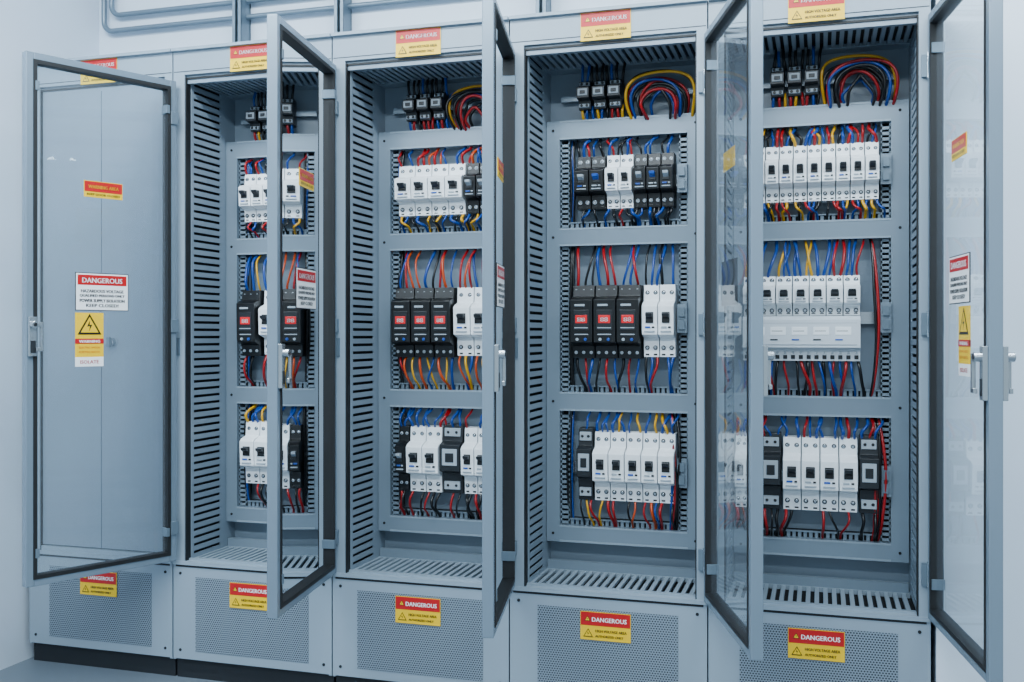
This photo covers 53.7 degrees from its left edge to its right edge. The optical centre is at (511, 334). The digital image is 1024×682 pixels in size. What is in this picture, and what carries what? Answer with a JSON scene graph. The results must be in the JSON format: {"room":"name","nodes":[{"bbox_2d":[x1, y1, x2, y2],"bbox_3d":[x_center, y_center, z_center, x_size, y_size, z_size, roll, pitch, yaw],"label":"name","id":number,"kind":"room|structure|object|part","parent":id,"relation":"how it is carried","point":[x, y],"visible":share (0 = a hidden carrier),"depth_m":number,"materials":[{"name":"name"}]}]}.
{"room":"electrical room","nodes":[
{"label":"electrical room","id":0,"kind":"room"},
{"bbox_2d":[0,0,98,669],"bbox_3d":[-2.414,-0.330,1.634,0.100,3.000,5.000,0,0,17],"label":"wall","id":1,"kind":"structure","parent":0,"point":[58,28],"depth_m":3.59,"materials":[{"name":"white paint"}]},
{"bbox_2d":[0,657,222,681],"bbox_3d":[0.440,1.220,0.817,6.035,0.100,5.100,0,0,17],"label":"floor","id":2,"kind":"structure","parent":0,"point":[29,670],"depth_m":3.48,"materials":[{"name":"concrete"}]},
{"bbox_2d":[22,48,177,675],"bbox_3d":[-1.439,0.099,3.478,0.637,2.143,0.864,0,0,17],"label":"tall cabinet","id":3,"kind":"object","parent":2,"relation":"on","point":[99,442],"visible":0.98,"depth_m":3.51,"materials":[{"name":"grey metal"}]},
{"bbox_3d":[-1.435,0.005,3.048,0.030,0.120,0.038,0,0,41],"label":"door handle","id":4,"kind":"part","parent":3,"relation":"part of","materials":[{"name":"silver metal"}]},
{"bbox_2d":[75,313,103,366],"bbox_3d":[-1.338,0.015,3.202,0.003,0.170,0.092,0,0,42],"label":"label","id":5,"kind":"object","parent":3,"relation":"attached to","point":[89,327],"visible":1,"depth_m":3.20,"materials":[{"name":"yellow"}]},
{"bbox_2d":[80,572,116,596],"bbox_3d":[-1.445,0.868,3.528,0.152,0.084,0.003,0,0,17],"label":"warning label","id":6,"kind":"object","parent":3,"relation":"attached to","point":[105,584],"visible":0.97,"depth_m":3.52,"materials":[{"name":"yellow paper"}]},
{"bbox_2d":[81,57,116,84],"bbox_3d":[-1.444,-0.921,3.531,0.152,0.084,0.003,0,0,17],"label":"warning label","id":7,"kind":"object","parent":3,"relation":"attached to","point":[108,62],"visible":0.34,"depth_m":3.53,"materials":[{"name":"yellow"}]},
{"bbox_2d":[75,272,127,310],"bbox_3d":[-1.310,-0.137,3.233,0.003,0.120,0.176,0,0,41],"label":"sign","id":8,"kind":"object","parent":3,"relation":"attached to","point":[93,291],"visible":1,"depth_m":3.23,"materials":[{"name":"white"}]},
{"bbox_2d":[84,180,122,199],"bbox_3d":[-1.308,-0.463,3.237,0.002,0.052,0.128,0,0,41],"label":"warning sticker","id":9,"kind":"object","parent":3,"relation":"attached to","point":[96,189],"visible":1,"depth_m":3.24,"materials":[{"name":"yellow"}]},
{"bbox_2d":[171,14,338,681],"bbox_3d":[-0.826,0.099,3.265,0.733,2.143,0.915,0,0,17],"label":"tall cabinet","id":10,"kind":"object","parent":2,"relation":"on","point":[287,545],"visible":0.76,"depth_m":3.38,"materials":[{"name":"grey metal"}]},
{"bbox_2d":[230,43,266,71],"bbox_3d":[-0.870,-0.921,3.356,0.152,0.084,0.003,0,0,17],"label":"warning label","id":11,"kind":"object","parent":10,"relation":"attached to","point":[245,57],"visible":1,"depth_m":3.36,"materials":[{"name":"yellow"}]},
{"bbox_2d":[230,582,266,610],"bbox_3d":[-0.871,0.868,3.354,0.152,0.084,0.003,0,0,17],"label":"warning label","id":12,"kind":"object","parent":10,"relation":"attached to","point":[242,595],"visible":1,"depth_m":3.35,"materials":[{"name":"yellow"}]},
{"bbox_2d":[236,290,265,355],"bbox_3d":[-0.922,-0.042,3.604,0.071,0.233,0.113,0,0,17],"label":"contactor","id":13,"kind":"object","parent":10,"relation":"in","point":[248,336],"visible":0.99,"depth_m":3.56,"materials":[{"name":"black plastic"}]},
{"bbox_2d":[238,174,266,223],"bbox_3d":[-0.818,-0.488,3.570,0.291,0.170,0.117,0,0,17],"label":"circuit breakers","id":14,"kind":"object","parent":10,"relation":"in","point":[253,194],"visible":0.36,"depth_m":3.58,"materials":[{"name":"white plastic"}]},
{"bbox_2d":[239,420,266,483],"bbox_3d":[-0.815,0.420,3.569,0.287,0.220,0.117,0,0,17],"label":"circuit breakers","id":15,"kind":"object","parent":10,"relation":"in","point":[253,446],"visible":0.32,"depth_m":3.58,"materials":[{"name":"white plastic"}]},
{"bbox_2d":[243,91,266,506],"bbox_3d":[-0.767,-0.122,3.578,0.437,1.530,0.094,0,0,18],"label":"harness","id":16,"kind":"object","parent":10,"relation":"in","point":[248,169],"visible":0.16,"depth_m":3.61,"materials":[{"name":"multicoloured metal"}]},
{"bbox_2d":[246,105,266,133],"bbox_3d":[-0.864,-0.770,3.595,0.140,0.090,0.095,0,0,17],"label":"bank","id":17,"kind":"object","parent":10,"relation":"in","point":[257,115],"visible":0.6,"depth_m":3.58,"materials":[{"name":"black plastic"}]},
{"bbox_2d":[258,290,266,354],"bbox_3d":[-0.796,-0.044,3.563,0.177,0.228,0.117,0,0,17],"label":"circuit breakers","id":18,"kind":"object","parent":10,"relation":"in","point":[262,311],"visible":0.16,"depth_m":3.55,"materials":[{"name":"white plastic"}]},
{"bbox_3d":[-0.616,0.085,2.753,0.030,0.120,0.038,0,0,7],"label":"door handle","id":19,"kind":"part","parent":10,"relation":"part of","materials":[{"name":"silver metal"}]},
{"bbox_3d":[-0.615,-0.050,2.998,0.030,1.636,0.532,0,0,7],"label":"door frame","id":20,"kind":"part","parent":10,"relation":"part of","materials":[{"name":"metal"}]},
{"bbox_2d":[296,267,315,309],"bbox_3d":[-0.612,-0.137,3.011,0.003,0.120,0.176,0,0,7],"label":"sign","id":21,"kind":"object","parent":10,"relation":"attached to","point":[305,278],"visible":1,"depth_m":3.00,"materials":[{"name":"white"}]},
{"bbox_3d":[-0.616,-0.050,2.998,0.001,1.588,0.484,0,0,7],"label":"door glass pane","id":22,"kind":"part","parent":10,"relation":"part of","materials":[{"name":"clear glass"}]},
{"bbox_2d":[299,167,313,190],"bbox_3d":[-0.612,-0.463,3.015,0.002,0.052,0.128,0,0,7],"label":"warning sticker","id":23,"kind":"object","parent":10,"relation":"attached to","point":[306,179],"visible":1,"depth_m":3.01,"materials":[{"name":"yellow"}]},
{"bbox_2d":[331,0,516,681],"bbox_3d":[-0.246,0.099,3.089,0.746,2.143,0.913,0,0,17],"label":"tall cabinet","id":24,"kind":"object","parent":2,"relation":"on","point":[383,553],"visible":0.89,"depth_m":3.27,"materials":[{"name":"grey metal"}]},
{"bbox_2d":[395,425,411,490],"bbox_3d":[-0.367,0.420,3.433,0.035,0.220,0.117,0,0,17],"label":"circuit breaker","id":25,"kind":"object","parent":24,"relation":"in","point":[405,431],"visible":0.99,"depth_m":3.43,"materials":[{"name":"black plastic"}]},
{"bbox_2d":[395,596,439,625],"bbox_3d":[-0.297,0.868,3.179,0.152,0.084,0.003,0,0,17],"label":"warning label","id":26,"kind":"object","parent":24,"relation":"attached to","point":[412,610],"visible":1,"depth_m":3.18,"materials":[{"name":"yellow paper"}]},
{"bbox_2d":[396,27,440,57],"bbox_3d":[-0.296,-0.921,3.181,0.152,0.084,0.003,0,0,17],"label":"warning label","id":27,"kind":"object","parent":24,"relation":"attached to","point":[424,41],"visible":1,"depth_m":3.18,"materials":[{"name":"yellow plastic"}]},
{"bbox_2d":[406,425,442,491],"bbox_3d":[-0.291,0.420,3.409,0.114,0.220,0.117,0,0,17],"label":"circuit breakers","id":28,"kind":"object","parent":24,"relation":"in","point":[423,448],"visible":0.98,"depth_m":3.40,"materials":[{"name":"white plastic"}]},
{"bbox_2d":[391,287,458,356],"bbox_3d":[-0.290,-0.042,3.411,0.209,0.233,0.113,0,0,17],"label":"bank","id":29,"kind":"object","parent":24,"relation":"in","point":[421,318],"visible":1,"depth_m":3.37,"materials":[{"name":"black plastic"}]},
{"bbox_2d":[402,92,449,123],"bbox_3d":[-0.289,-0.770,3.420,0.140,0.090,0.095,0,0,17],"label":"bank","id":30,"kind":"object","parent":24,"relation":"in","point":[426,107],"visible":0.98,"depth_m":3.40,"materials":[{"name":"black plastic"}]},
{"bbox_2d":[394,163,467,217],"bbox_3d":[-0.271,-0.488,3.403,0.239,0.170,0.117,0,0,17],"label":"circuit breakers","id":31,"kind":"object","parent":24,"relation":"in","point":[422,191],"visible":1,"depth_m":3.39,"materials":[{"name":"white plastic"}]},
{"bbox_2d":[397,77,481,518],"bbox_3d":[-0.199,-0.123,3.404,0.424,1.526,0.095,0,0,17],"label":"harness","id":32,"kind":"object","parent":24,"relation":"attached to","point":[474,90],"visible":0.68,"depth_m":3.40,"materials":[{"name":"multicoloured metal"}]},
{"bbox_2d":[440,423,467,493],"bbox_3d":[-0.195,0.415,3.391,0.070,0.230,0.095,0,0,17],"label":"contactor","id":33,"kind":"object","parent":24,"relation":"in","point":[453,438],"visible":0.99,"depth_m":3.37,"materials":[{"name":"black plastic"}]},
{"bbox_2d":[453,287,481,355],"bbox_3d":[-0.127,-0.044,3.360,0.118,0.228,0.117,0,0,17],"label":"circuit breakers","id":34,"kind":"object","parent":24,"relation":"in","point":[467,312],"visible":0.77,"depth_m":3.34,"materials":[{"name":"white plastic"}]},
{"bbox_2d":[461,426,481,493],"bbox_3d":[-0.115,0.420,3.356,0.092,0.220,0.117,0,0,17],"label":"circuit breakers","id":35,"kind":"object","parent":24,"relation":"in","point":[471,450],"visible":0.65,"depth_m":3.34,"materials":[{"name":"white plastic"}]},
{"bbox_2d":[463,162,481,215],"bbox_3d":[-0.110,-0.488,3.354,0.085,0.170,0.117,0,0,17],"label":"circuit breakers","id":36,"kind":"object","parent":24,"relation":"in","point":[472,181],"visible":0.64,"depth_m":3.33,"materials":[{"name":"black plastic"}]},
{"bbox_3d":[-0.034,-0.050,2.822,0.030,1.636,0.532,0,0,6],"label":"door frame","id":37,"kind":"part","parent":24,"relation":"part of","materials":[{"name":"metal"}]},
{"bbox_3d":[-0.029,0.085,2.578,0.030,0.120,0.038,0,0,6],"label":"door handle","id":38,"kind":"part","parent":24,"relation":"part of","materials":[{"name":"silver metal"}]},
{"bbox_2d":[497,263,503,307],"bbox_3d":[-0.032,-0.137,2.836,0.003,0.120,0.176,0,0,6],"label":"sign","id":39,"kind":"object","parent":24,"relation":"attached to","point":[500,269],"visible":1,"depth_m":2.83,"materials":[{"name":"white"}]},
{"bbox_2d":[498,157,503,181],"bbox_3d":[-0.031,-0.463,2.840,0.003,0.052,0.128,0,0,6],"label":"warning sticker","id":40,"kind":"object","parent":24,"relation":"attached to","point":[500,164],"visible":1,"depth_m":2.83,"materials":[{"name":"yellow"}]},
{"bbox_3d":[-0.035,-0.050,2.822,0.001,1.588,0.484,0,0,6],"label":"door glass pane","id":41,"kind":"part","parent":24,"relation":"part of","materials":[{"name":"clear glass"}]},
{"bbox_2d":[509,0,774,681],"bbox_3d":[0.359,0.099,2.914,0.806,2.143,0.896,0,0,17],"label":"tall cabinet","id":42,"kind":"object","parent":2,"relation":"on","point":[666,579],"visible":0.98,"depth_m":3.11,"materials":[{"name":"grey metal"}]},
{"bbox_2d":[576,427,595,499],"bbox_3d":[0.240,0.415,3.259,0.047,0.230,0.095,0,0,17],"label":"contactor","id":43,"kind":"object","parent":42,"relation":"in","point":[586,446],"visible":0.98,"depth_m":3.24,"materials":[{"name":"black plastic"}]},
{"bbox_2d":[574,156,607,211],"bbox_3d":[0.254,-0.488,3.244,0.092,0.170,0.117,0,0,17],"label":"circuit breakers","id":44,"kind":"object","parent":42,"relation":"attached to","point":[589,175],"visible":0.99,"depth_m":3.23,"materials":[{"name":"black plastic"}]},
{"bbox_2d":[576,79,624,112],"bbox_3d":[0.284,-0.770,3.245,0.140,0.090,0.095,0,0,17],"label":"bank","id":45,"kind":"object","parent":42,"relation":"in","point":[601,94],"visible":0.99,"depth_m":3.22,"materials":[{"name":"black plastic"}]},
{"bbox_2d":[580,611,630,642],"bbox_3d":[0.277,0.868,3.004,0.152,0.084,0.003,0,0,17],"label":"warning label","id":46,"kind":"object","parent":42,"relation":"attached to","point":[612,627],"visible":1,"depth_m":3.00,"materials":[{"name":"yellow paper"}]},
{"bbox_2d":[581,9,630,41],"bbox_3d":[0.278,-0.921,3.006,0.152,0.084,0.003,0,0,17],"label":"warning label","id":47,"kind":"object","parent":42,"relation":"attached to","point":[613,24],"visible":1,"depth_m":3.01,"materials":[{"name":"yellow plastic"}]},
{"bbox_2d":[570,285,643,358],"bbox_3d":[0.305,-0.042,3.230,0.218,0.233,0.113,0,0,17],"label":"bank","id":48,"kind":"object","parent":42,"relation":"in","point":[606,320],"visible":1,"depth_m":3.19,"materials":[{"name":"black plastic"}]},
{"bbox_2d":[605,154,635,210],"bbox_3d":[0.344,-0.488,3.216,0.084,0.170,0.117,0,0,17],"label":"circuit breakers","id":49,"kind":"object","parent":42,"relation":"in","point":[619,190],"visible":1,"depth_m":3.21,"materials":[{"name":"white plastic"}]},
{"bbox_2d":[566,61,694,529],"bbox_3d":[0.376,-0.123,3.225,0.425,1.526,0.103,0,0,17],"label":"harness","id":50,"kind":"object","parent":42,"relation":"attached to","point":[665,85],"visible":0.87,"depth_m":3.21,"materials":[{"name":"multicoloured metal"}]},
{"bbox_2d":[592,430,677,503],"bbox_3d":[0.388,0.420,3.203,0.257,0.220,0.117,0,0,17],"label":"circuit breakers","id":51,"kind":"object","parent":42,"relation":"in","point":[634,466],"visible":0.98,"depth_m":3.19,"materials":[{"name":"white plastic"}]},
{"bbox_2d":[633,152,675,209],"bbox_3d":[0.448,-0.488,3.184,0.123,0.170,0.117,0,0,17],"label":"circuit breakers","id":52,"kind":"object","parent":42,"relation":"in","point":[654,174],"visible":0.99,"depth_m":3.17,"materials":[{"name":"black plastic"}]},
{"bbox_2d":[642,285,677,356],"bbox_3d":[0.464,-0.044,3.179,0.099,0.228,0.117,0,0,17],"label":"circuit breakers","id":53,"kind":"object","parent":42,"relation":"in","point":[659,306],"visible":1,"depth_m":3.17,"materials":[{"name":"white plastic"}]},
{"bbox_2d":[723,145,734,172],"bbox_3d":[0.573,-0.463,2.666,0.002,0.052,0.128,0,0,-1],"label":"warning sticker","id":54,"kind":"object","parent":42,"relation":"attached to","point":[729,155],"visible":1,"depth_m":2.66,"materials":[{"name":"yellow"}]},
{"bbox_3d":[0.573,-0.050,2.648,0.030,1.636,0.532,0,0,-1],"label":"door frame","id":55,"kind":"part","parent":42,"relation":"part of","materials":[{"name":"metal"}]},
{"bbox_3d":[0.607,0.085,2.406,0.030,0.120,0.038,0,0,-1],"label":"door handle","id":56,"kind":"part","parent":42,"relation":"part of","materials":[{"name":"silver metal"}]},
{"bbox_2d":[708,0,1015,681],"bbox_3d":[0.889,0.099,2.741,0.719,2.143,0.918,0,0,17],"label":"tall cabinet","id":57,"kind":"object","parent":2,"relation":"on","point":[886,594],"visible":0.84,"depth_m":2.92,"materials":[{"name":"grey metal"}]},
{"bbox_2d":[735,435,746,506],"bbox_3d":[0.722,0.420,3.101,0.072,0.220,0.117,0,0,17],"label":"circuit breaker","id":58,"kind":"object","parent":57,"relation":"attached to","point":[741,441],"visible":0.56,"depth_m":3.09,"materials":[{"name":"white plastic"}]},
{"bbox_2d":[763,431,781,508],"bbox_3d":[0.793,0.415,3.091,0.057,0.230,0.095,0,0,17],"label":"contactor","id":59,"kind":"object","parent":57,"relation":"in","point":[772,445],"visible":0.93,"depth_m":3.07,"materials":[{"name":"black plastic"}]},
{"bbox_2d":[770,64,818,100],"bbox_3d":[0.858,-0.770,3.071,0.140,0.090,0.095,0,0,17],"label":"bank","id":60,"kind":"object","parent":57,"relation":"in","point":[794,74],"visible":1,"depth_m":3.05,"materials":[{"name":"black plastic"}]},
{"bbox_2d":[743,275,860,360],"bbox_3d":[0.873,-0.050,3.055,0.338,0.256,0.117,0,0,17],"label":"circuit breakers","id":61,"kind":"object","parent":57,"relation":"attached to","point":[793,335],"visible":0.88,"depth_m":3.02,"materials":[{"name":"white plastic"}]},
{"bbox_2d":[788,628,844,662],"bbox_3d":[0.851,0.868,2.829,0.152,0.084,0.003,0,0,17],"label":"warning label","id":62,"kind":"object","parent":57,"relation":"attached to","point":[811,644],"visible":1,"depth_m":2.83,"materials":[{"name":"yellow"}]},
{"bbox_2d":[788,0,844,23],"bbox_3d":[0.852,-0.921,2.832,0.152,0.084,0.003,0,0,17],"label":"warning label","id":63,"kind":"object","parent":57,"relation":"attached to","point":[799,11],"visible":1,"depth_m":2.83,"materials":[{"name":"yellow"}]},
{"bbox_2d":[736,44,898,541],"bbox_3d":[0.917,-0.123,3.061,0.471,1.526,0.100,0,0,17],"label":"harness","id":64,"kind":"object","parent":57,"relation":"attached to","point":[847,69],"visible":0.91,"depth_m":3.03,"materials":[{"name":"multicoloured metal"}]},
{"bbox_2d":[783,435,857,512],"bbox_3d":[0.926,0.420,3.039,0.213,0.220,0.117,0,0,17],"label":"circuit breakers","id":65,"kind":"object","parent":57,"relation":"in","point":[848,460],"visible":1,"depth_m":3.02,"materials":[{"name":"white plastic"}]},
{"bbox_2d":[763,142,878,204],"bbox_3d":[0.910,-0.488,3.043,0.365,0.170,0.117,0,0,17],"label":"circuit breakers","id":66,"kind":"object","parent":57,"relation":"attached to","point":[857,164],"visible":0.88,"depth_m":3.02,"materials":[{"name":"white plastic"}]},
{"bbox_2d":[859,434,878,513],"bbox_3d":[1.062,0.415,3.009,0.053,0.230,0.095,0,0,17],"label":"contactor","id":67,"kind":"object","parent":57,"relation":"in","point":[868,447],"visible":0.99,"depth_m":2.99,"materials":[{"name":"black plastic"}]},
{"bbox_2d":[951,131,966,161],"bbox_3d":[1.101,-0.463,2.492,0.002,0.052,0.128,0,0,9],"label":"warning sticker","id":68,"kind":"object","parent":57,"relation":"attached to","point":[958,145],"visible":1,"depth_m":2.48,"materials":[{"name":"yellow"}]},
{"bbox_2d":[949,252,969,304],"bbox_3d":[1.100,-0.137,2.488,0.003,0.120,0.176,0,0,9],"label":"sign","id":69,"kind":"object","parent":57,"relation":"attached to","point":[959,265],"visible":1,"depth_m":2.48,"materials":[{"name":"white"}]},
{"bbox_2d":[958,305,969,376],"bbox_3d":[1.093,0.015,2.446,0.003,0.170,0.092,0,0,9],"label":"label","id":70,"kind":"object","parent":57,"relation":"attached to","point":[964,311],"visible":1,"depth_m":2.44,"materials":[{"name":"yellow"}]},
{"bbox_3d":[1.100,-0.050,2.474,0.030,1.636,0.532,0,0,9],"label":"door frame","id":71,"kind":"part","parent":57,"relation":"part of","materials":[{"name":"metal"}]},
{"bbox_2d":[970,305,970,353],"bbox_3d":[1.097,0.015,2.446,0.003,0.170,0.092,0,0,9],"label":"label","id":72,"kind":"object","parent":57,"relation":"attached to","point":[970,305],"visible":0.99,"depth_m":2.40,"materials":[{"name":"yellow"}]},
{"bbox_3d":[1.063,0.085,2.234,0.090,0.120,0.038,0,0,9],"label":"door handle","id":73,"kind":"part","parent":57,"relation":"part of","materials":[{"name":"silver metal"}]},
{"bbox_2d":[99,0,666,54],"bbox_3d":[1.168,-0.330,3.209,6.035,3.000,0.100,0,0,17],"label":"wall","id":74,"kind":"structure","parent":0,"point":[436,11],"depth_m":3.78,"materials":[{"name":"white paint"}]},
{"bbox_2d":[109,0,277,16],"bbox_3d":[-0.170,-1.525,3.535,2.945,0.570,0.020,0,0,17],"label":"conduit pipe","id":75,"kind":"object","parent":74,"relation":"attached to","point":[113,11],"visible":1,"depth_m":3.87,"materials":[{"name":"metal"}]},
{"bbox_2d":[232,0,250,41],"bbox_3d":[-1.012,-1.400,3.782,0.036,0.840,0.070,0,0,17],"label":"channel","id":76,"kind":"object","parent":74,"relation":"attached to","point":[241,27],"visible":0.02,"depth_m":3.75,"materials":[{"name":"metal"}]},
{"bbox_2d":[101,0,434,33],"bbox_3d":[-0.187,-1.495,3.540,2.980,0.630,0.020,0,0,17],"label":"conduit pipe","id":77,"kind":"object","parent":74,"relation":"attached to","point":[106,28],"visible":1,"depth_m":3.80,"materials":[{"name":"metal"}]},
{"bbox_2d":[334,0,351,32],"bbox_3d":[-0.612,-1.400,3.660,0.036,0.840,0.070,0,0,17],"label":"channel","id":78,"kind":"object","parent":74,"relation":"attached to","point":[342,14],"visible":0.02,"depth_m":3.63,"materials":[{"name":"metal"}]},
{"bbox_2d":[536,0,550,12],"bbox_3d":[0.107,-1.400,3.441,0.036,0.840,0.070,0,0,17],"label":"channel","id":79,"kind":"object","parent":74,"relation":"attached to","point":[542,6],"visible":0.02,"depth_m":3.41,"materials":[{"name":"metal"}]},
{"bbox_2d":[931,0,1023,681],"bbox_3d":[2.596,-0.330,2.513,2.898,3.000,0.400,0,0,17],"label":"wall","id":80,"kind":"structure","parent":0,"point":[964,28],"depth_m":2.71,"materials":[{"name":"white paint"}]}
]}

